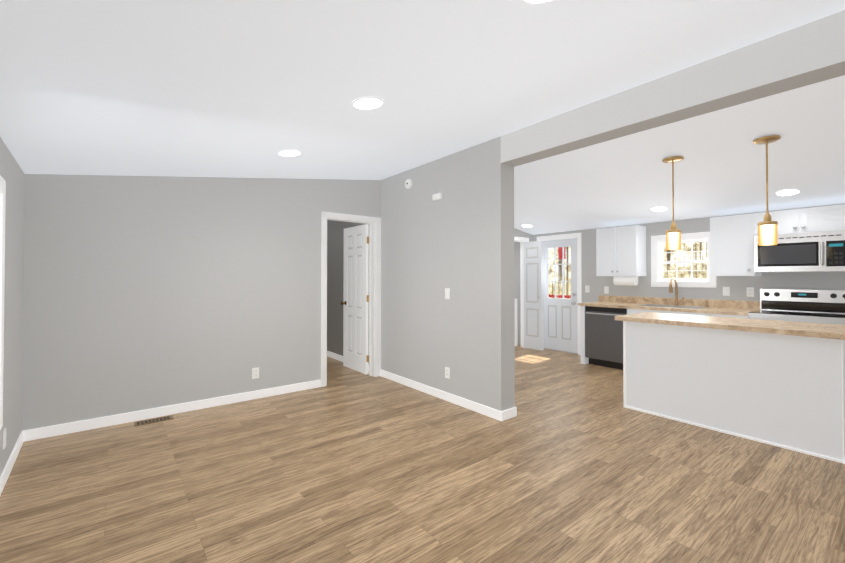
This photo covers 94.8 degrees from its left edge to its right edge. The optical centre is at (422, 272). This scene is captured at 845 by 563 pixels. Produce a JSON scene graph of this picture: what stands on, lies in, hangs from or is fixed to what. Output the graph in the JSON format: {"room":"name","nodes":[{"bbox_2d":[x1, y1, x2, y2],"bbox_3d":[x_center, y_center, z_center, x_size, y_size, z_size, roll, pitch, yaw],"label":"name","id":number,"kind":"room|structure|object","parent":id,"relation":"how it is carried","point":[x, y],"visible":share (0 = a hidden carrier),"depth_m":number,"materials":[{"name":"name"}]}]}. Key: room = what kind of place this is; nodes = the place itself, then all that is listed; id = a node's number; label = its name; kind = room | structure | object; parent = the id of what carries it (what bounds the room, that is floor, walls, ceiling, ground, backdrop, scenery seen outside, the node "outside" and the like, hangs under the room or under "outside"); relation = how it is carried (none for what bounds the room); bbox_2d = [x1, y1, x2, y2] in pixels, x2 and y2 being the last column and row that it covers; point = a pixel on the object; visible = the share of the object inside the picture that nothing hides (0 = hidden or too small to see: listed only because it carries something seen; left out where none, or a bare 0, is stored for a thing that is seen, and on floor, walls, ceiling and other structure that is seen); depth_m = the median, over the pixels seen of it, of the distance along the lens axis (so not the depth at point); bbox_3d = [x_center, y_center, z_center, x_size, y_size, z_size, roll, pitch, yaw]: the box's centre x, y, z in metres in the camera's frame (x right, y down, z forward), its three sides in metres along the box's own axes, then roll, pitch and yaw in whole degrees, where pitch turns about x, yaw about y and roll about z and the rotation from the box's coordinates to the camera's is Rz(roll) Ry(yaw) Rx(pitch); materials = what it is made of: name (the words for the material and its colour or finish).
{"room":"living room","nodes":[
{"label":"living room","id":0,"kind":"room"},
{"bbox_2d":[0,137,24,475],"bbox_3d":[-2.060,-0.051,1.650,0.160,2.750,10.920,1,-1,-40],"label":"wall","id":1,"kind":"structure","parent":0,"point":[12,174],"depth_m":2.69,"materials":[{"name":"grey paint"}]},
{"bbox_2d":[0,176,5,429],"bbox_3d":[-2.238,0.179,1.871,0.177,1.475,1.080,1,-1,-40],"label":"window","id":2,"kind":"structure","parent":1,"relation":"in","point":[2,223],"depth_m":2.29,"materials":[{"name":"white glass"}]},
{"bbox_2d":[3,428,6,449],"bbox_3d":[-2.652,1.054,2.470,0.009,0.115,0.072,1,-1,-40],"label":"electrical outlet","id":3,"kind":"object","parent":1,"relation":"attached to","point":[4,437],"visible":1,"depth_m":2.45,"materials":[{"name":"white plastic"}]},
{"bbox_2d":[0,431,23,495],"bbox_3d":[-0.868,1.266,0.359,0.013,0.088,7.112,1,-1,-40],"label":"baseboard","id":4,"kind":"structure","parent":1,"relation":"attached to","point":[5,474],"depth_m":2.62,"materials":[{"name":"white wood"}]},
{"bbox_2d":[22,174,380,430],"bbox_3d":[-1.904,0.479,4.169,3.337,3.750,0.120,1,-1,-38],"label":"wall","id":5,"kind":"structure","parent":0,"point":[144,292],"depth_m":3.69,"materials":[{"name":"grey paint"}]},
{"bbox_2d":[21,380,320,441],"bbox_3d":[-2.193,1.306,3.848,2.498,0.088,0.013,1,-1,-38],"label":"baseboard","id":6,"kind":"structure","parent":5,"relation":"attached to","point":[61,429],"depth_m":3.62,"materials":[{"name":"white wood"}]},
{"bbox_2d":[252,367,258,378],"bbox_3d":[-1.790,1.079,4.169,0.072,0.115,0.009,1,-1,-38],"label":"outlet","id":7,"kind":"object","parent":5,"relation":"attached to","point":[255,373],"visible":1,"depth_m":4.16,"materials":[{"name":"white plastic"}]},
{"bbox_2d":[321,211,380,386],"bbox_3d":[-0.922,0.316,4.944,0.833,2.093,0.152,1,-1,-38],"label":"door frame","id":8,"kind":"structure","parent":5,"relation":"attached to","point":[374,223],"depth_m":5.09,"materials":[{"name":"white wood"}]},
{"bbox_2d":[341,224,368,373],"bbox_3d":[-0.934,0.356,5.434,0.183,2.001,0.668,1,-1,-38],"label":"hall door","id":9,"kind":"structure","parent":5,"relation":"in","point":[354,302],"depth_m":5.39,"materials":[{"name":"white wood"}]},
{"bbox_2d":[327,136,514,410],"bbox_3d":[-0.920,-0.003,5.777,0.193,2.750,5.530,1,-1,-38],"label":"wall","id":10,"kind":"structure","parent":0,"point":[457,239],"depth_m":4.10,"materials":[{"name":"grey paint"}]},
{"bbox_2d":[327,351,368,371],"bbox_3d":[-1.695,1.338,6.579,0.013,0.088,3.285,1,-1,-38],"label":"baseboard","id":11,"kind":"structure","parent":10,"relation":"attached to","point":[330,354],"depth_m":6.17,"materials":[{"name":"white wood"}]},
{"bbox_2d":[405,179,411,188],"bbox_3d":[-0.173,-1.064,4.655,0.037,0.120,0.120,1,-1,-38],"label":"smoke detector","id":12,"kind":"object","parent":10,"relation":"attached to","point":[408,183],"visible":0.98,"depth_m":4.63,"materials":[{"name":"white plastic"}]},
{"bbox_2d":[432,193,441,200],"bbox_3d":[0.160,-0.828,4.235,0.029,0.065,0.135,1,-1,-38],"label":"door chime","id":13,"kind":"object","parent":10,"relation":"attached to","point":[437,196],"visible":0.98,"depth_m":4.22,"materials":[{"name":"white plastic"}]},
{"bbox_2d":[380,369,504,420],"bbox_3d":[0.078,1.312,4.328,0.013,0.088,2.068,1,-1,-38],"label":"baseboard","id":14,"kind":"structure","parent":10,"relation":"attached to","point":[482,409],"depth_m":4.07,"materials":[{"name":"white wood"}]},
{"bbox_2d":[445,367,449,378],"bbox_3d":[0.262,1.057,4.101,0.009,0.115,0.072,1,-1,-38],"label":"outlet","id":15,"kind":"object","parent":10,"relation":"attached to","point":[447,372],"visible":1,"depth_m":4.10,"materials":[{"name":"white plastic"}]},
{"bbox_2d":[445,288,449,298],"bbox_3d":[0.260,0.223,4.110,0.012,0.115,0.072,1,-1,-38],"label":"light switch","id":16,"kind":"object","parent":10,"relation":"attached to","point":[447,293],"visible":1,"depth_m":4.10,"materials":[{"name":"white plastic"}]},
{"bbox_2d":[505,407,516,418],"bbox_3d":[0.223,1.313,4.477,0.013,0.088,2.123,1,-1,-38],"label":"baseboard","id":17,"kind":"structure","parent":10,"relation":"attached to","point":[512,412],"depth_m":3.60,"materials":[{"name":"white wood"}]},
{"bbox_2d":[0,344,844,562],"bbox_3d":[0.591,1.409,3.724,7.320,0.120,11.000,1,-1,-38],"label":"floor","id":18,"kind":"structure","parent":0,"point":[574,460],"depth_m":2.44,"materials":[{"name":"brown wood"}]},
{"bbox_2d":[134,415,173,425],"bbox_3d":[-2.435,1.343,3.527,0.290,0.006,0.105,1,-1,-38],"label":"floor vent","id":19,"kind":"object","parent":18,"relation":"in","point":[149,421],"visible":1,"depth_m":3.52,"materials":[{"name":"brown metal"}]},
{"bbox_2d":[515,299,517,345],"bbox_3d":[1.329,0.871,7.351,0.640,1.040,0.664,1,-1,-38],"label":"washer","id":20,"kind":"object","parent":18,"relation":"on","point":[516,333],"visible":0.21,"depth_m":7.26,"materials":[{"name":"white metal"}]},
{"bbox_2d":[585,306,626,369],"bbox_3d":[2.834,0.937,5.757,0.628,0.871,0.600,1,-1,-38],"label":"dishwasher","id":21,"kind":"object","parent":18,"relation":"on","point":[603,337],"visible":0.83,"depth_m":5.60,"materials":[{"name":"silver metal"}]},
{"bbox_2d":[619,320,682,421],"bbox_3d":[2.419,0.914,3.902,0.612,0.874,0.509,1,-1,-38],"label":"base cabinet","id":22,"kind":"object","parent":18,"relation":"on","point":[652,353],"depth_m":3.69,"materials":[{"name":"white wood"}]},
{"bbox_2d":[683,328,746,438],"bbox_3d":[2.731,0.910,3.509,0.608,0.874,0.496,1,-1,-38],"label":"base cabinet","id":23,"kind":"object","parent":18,"relation":"on","point":[714,359],"depth_m":3.31,"materials":[{"name":"white wood"}]},
{"bbox_2d":[702,315,748,318],"bbox_3d":[3.701,0.923,4.705,0.618,0.873,0.513,1,-1,-38],"label":"base cabinet","id":24,"kind":"object","parent":18,"relation":"on","point":[734,316],"depth_m":4.43,"materials":[{"name":"white wood"}]},
{"bbox_2d":[578,303,753,314],"bbox_3d":[3.229,0.472,5.294,0.643,0.038,2.014,1,-1,-38],"label":"countertop","id":25,"kind":"structure","parent":24,"relation":"on","point":[711,310],"depth_m":4.91,"materials":[{"name":"beige stone"}]},
{"bbox_2d":[635,304,708,308],"bbox_3d":[3.320,0.525,5.183,0.436,0.152,0.736,1,-1,-38],"label":"sink","id":26,"kind":"object","parent":25,"relation":"in","point":[674,306],"visible":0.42,"depth_m":5.22,"materials":[{"name":"silver metal"}]},
{"bbox_2d":[669,278,683,305],"bbox_3d":[3.431,0.257,5.254,0.246,0.383,0.118,1,-1,-38],"label":"faucet","id":27,"kind":"object","parent":25,"relation":"on","point":[676,291],"visible":1,"depth_m":5.32,"materials":[{"name":"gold metal"}]},
{"bbox_2d":[747,332,844,463],"bbox_3d":[3.039,0.905,3.115,0.612,0.874,0.503,1,-1,-38],"label":"base cabinet","id":28,"kind":"object","parent":18,"relation":"on","point":[778,383],"depth_m":2.91,"materials":[{"name":"white wood"}]},
{"bbox_2d":[615,312,844,339],"bbox_3d":[2.721,0.451,3.500,0.765,0.040,1.604,1,-1,-38],"label":"countertop","id":29,"kind":"structure","parent":28,"relation":"on","point":[776,327],"depth_m":3.27,"materials":[{"name":"beige stone"}]},
{"bbox_2d":[748,289,844,324],"bbox_3d":[4.064,0.771,4.178,0.651,1.165,0.761,1,-1,-38],"label":"range","id":30,"kind":"object","parent":18,"relation":"on","point":[815,306],"visible":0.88,"depth_m":4.26,"materials":[{"name":"silver metal"}]},
{"bbox_2d":[0,0,844,234],"bbox_3d":[0.591,-1.043,3.752,7.320,0.676,11.000,1,-1,-38],"label":"ceiling","id":31,"kind":"structure","parent":0,"point":[219,88],"depth_m":2.24,"materials":[{"name":"white paint"}]},
{"bbox_2d":[277,150,301,155],"bbox_3d":[-1.142,-1.026,3.338,0.199,0.032,0.200,1,-1,-38],"label":"recessed light","id":32,"kind":"object","parent":31,"relation":"in","point":[289,153],"visible":1,"depth_m":3.32,"materials":[{"name":"white plastic"}]},
{"bbox_2d":[352,97,383,109],"bbox_3d":[-0.336,-1.044,2.400,0.199,0.032,0.200,1,-1,-38],"label":"recessed light","id":33,"kind":"object","parent":31,"relation":"in","point":[365,103],"visible":1,"depth_m":2.39,"materials":[{"name":"white plastic"}]},
{"bbox_2d":[521,0,552,3],"bbox_3d":[0.461,-1.060,1.444,0.199,0.032,0.200,1,-1,-38],"label":"recessed light","id":34,"kind":"object","parent":31,"relation":"in","point":[535,1],"visible":1,"depth_m":1.52,"materials":[{"name":"white plastic"}]},
{"bbox_2d":[650,206,667,210],"bbox_3d":[3.070,-0.828,5.040,0.198,0.035,0.200,1,-1,-38],"label":"recessed light","id":35,"kind":"object","parent":31,"relation":"in","point":[660,208],"visible":1,"depth_m":5.03,"materials":[{"name":"white plastic"}]},
{"bbox_2d":[662,156,683,249],"bbox_3d":[2.352,-0.642,3.645,0.172,0.854,0.172,1,-1,-38],"label":"pendant light","id":36,"kind":"object","parent":31,"relation":"hanging from","point":[673,237],"visible":1,"depth_m":3.62,"materials":[{"name":"gold metal"}]},
{"bbox_2d":[753,135,780,245],"bbox_3d":[2.767,-0.648,3.119,0.172,0.854,0.172,1,-1,-38],"label":"pendant light","id":37,"kind":"object","parent":31,"relation":"hanging from","point":[767,231],"visible":0.96,"depth_m":3.09,"materials":[{"name":"gold metal"}]},
{"bbox_2d":[775,189,800,195],"bbox_3d":[3.823,-0.841,4.068,0.198,0.035,0.200,1,-1,-38],"label":"recessed light","id":38,"kind":"object","parent":31,"relation":"in","point":[785,192],"visible":1,"depth_m":4.06,"materials":[{"name":"white plastic"}]},
{"bbox_2d":[514,228,532,241],"bbox_3d":[0.777,0.504,6.351,3.190,3.750,0.120,1,-1,-38],"label":"wall","id":39,"kind":"structure","parent":0,"point":[518,233],"depth_m":7.12,"materials":[{"name":"grey paint"}]},
{"bbox_2d":[514,237,528,347],"bbox_3d":[1.500,0.369,6.913,1.096,2.033,0.139,1,-1,-38],"label":"door frame","id":40,"kind":"structure","parent":39,"relation":"attached to","point":[521,240],"depth_m":7.23,"materials":[{"name":"white wood"}]},
{"bbox_2d":[523,241,543,350],"bbox_3d":[1.983,0.404,6.976,0.100,1.925,0.379,1,-1,-38],"label":"bifold closet door","id":41,"kind":"structure","parent":39,"relation":"in","point":[533,274],"depth_m":6.94,"materials":[{"name":"white wood"}]},
{"bbox_2d":[501,10,844,166],"bbox_3d":[2.360,-1.225,1.628,0.193,0.402,5.070,1,-1,-38],"label":"header beam","id":42,"kind":"structure","parent":0,"point":[813,52],"depth_m":2.36,"materials":[{"name":"grey paint"}]},
{"bbox_2d":[514,203,844,344],"bbox_3d":[3.294,0.499,5.863,0.160,3.750,10.920,1,-1,-38],"label":"wall","id":43,"kind":"structure","parent":0,"point":[738,285],"depth_m":5.39,"materials":[{"name":"grey paint"}]},
{"bbox_2d":[537,233,581,354],"bbox_3d":[2.458,0.359,6.913,0.176,2.053,0.876,1,-1,-38],"label":"door frame","id":44,"kind":"structure","parent":43,"relation":"attached to","point":[562,236],"depth_m":6.55,"materials":[{"name":"white wood"}]},
{"bbox_2d":[544,238,577,352],"bbox_3d":[2.401,0.390,6.876,0.103,1.959,0.733,1,-1,-38],"label":"exterior door","id":45,"kind":"structure","parent":43,"relation":"in","point":[560,323],"depth_m":6.83,"materials":[{"name":"white wood"}]},
{"bbox_2d":[585,286,589,292],"bbox_3d":[2.732,0.272,6.442,0.009,0.115,0.072,1,-1,-38],"label":"electrical outlet","id":46,"kind":"object","parent":43,"relation":"attached to","point":[587,289],"visible":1,"depth_m":6.44,"materials":[{"name":"white plastic"}]},
{"bbox_2d":[604,286,608,293],"bbox_3d":[2.928,0.277,6.189,0.012,0.115,0.072,1,-1,-38],"label":"light switch","id":47,"kind":"object","parent":43,"relation":"attached to","point":[606,289],"visible":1,"depth_m":6.19,"materials":[{"name":"white plastic"}]},
{"bbox_2d":[596,225,645,275],"bbox_3d":[2.976,-0.312,5.855,0.354,0.730,0.595,1,-1,-38],"label":"upper cabinet","id":48,"kind":"object","parent":43,"relation":"attached to","point":[620,251],"visible":1,"depth_m":5.71,"materials":[{"name":"white wood"}]},
{"bbox_2d":[613,276,637,285],"bbox_3d":[3.005,0.122,5.749,0.124,0.135,0.330,1,-1,-38],"label":"paper towel","id":49,"kind":"object","parent":48,"relation":"attached to","point":[626,280],"visible":1,"depth_m":5.70,"materials":[{"name":"white paper"}]},
{"bbox_2d":[598,295,759,310],"bbox_3d":[3.474,0.406,5.488,0.020,0.099,2.014,1,-1,-38],"label":"backsplash","id":50,"kind":"structure","parent":43,"relation":"attached to","point":[602,298],"depth_m":5.30,"materials":[{"name":"beige stone"}]},
{"bbox_2d":[651,232,715,287],"bbox_3d":[3.638,-0.167,5.410,0.190,0.735,0.780,1,-1,-38],"label":"kitchen window","id":51,"kind":"structure","parent":43,"relation":"in","point":[658,262],"depth_m":5.41,"materials":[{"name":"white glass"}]},
{"bbox_2d":[723,287,729,295],"bbox_3d":[3.886,0.238,4.973,0.012,0.115,0.072,1,-1,-38],"label":"light switch","id":52,"kind":"object","parent":43,"relation":"attached to","point":[726,291],"visible":1,"depth_m":4.97,"materials":[{"name":"white plastic"}]},
{"bbox_2d":[710,213,761,275],"bbox_3d":[3.833,-0.324,4.768,0.354,0.730,0.432,1,-1,-38],"label":"upper cabinet","id":53,"kind":"object","parent":43,"relation":"attached to","point":[732,245],"visible":1,"depth_m":4.67,"materials":[{"name":"white wood"}]},
{"bbox_2d":[747,287,753,296],"bbox_3d":[4.037,0.239,4.785,0.009,0.115,0.072,1,-1,-38],"label":"electrical outlet","id":54,"kind":"object","parent":43,"relation":"attached to","point":[750,291],"visible":1,"depth_m":4.78,"materials":[{"name":"white plastic"}]},
{"bbox_2d":[755,204,844,235],"bbox_3d":[4.201,-0.562,4.303,0.354,0.265,0.756,1,-1,-38],"label":"upper cabinet","id":55,"kind":"object","parent":43,"relation":"attached to","point":[819,219],"visible":0.92,"depth_m":4.16,"materials":[{"name":"white wood"}]},
{"bbox_2d":[754,230,844,271],"bbox_3d":[4.172,-0.218,4.276,0.429,0.417,0.750,1,-1,-38],"label":"microwave","id":56,"kind":"object","parent":55,"relation":"attached to","point":[822,251],"visible":0.9,"depth_m":4.14,"materials":[{"name":"silver metal"}]},
{"label":"outside","id":57,"kind":"structure","parent":0,"visible":0},
{"bbox_2d":[548,242,707,298],"bbox_3d":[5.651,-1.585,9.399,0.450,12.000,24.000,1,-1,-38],"label":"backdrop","id":58,"kind":"structure","parent":57,"point":[666,257],"depth_m":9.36,"materials":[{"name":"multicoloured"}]}
]}

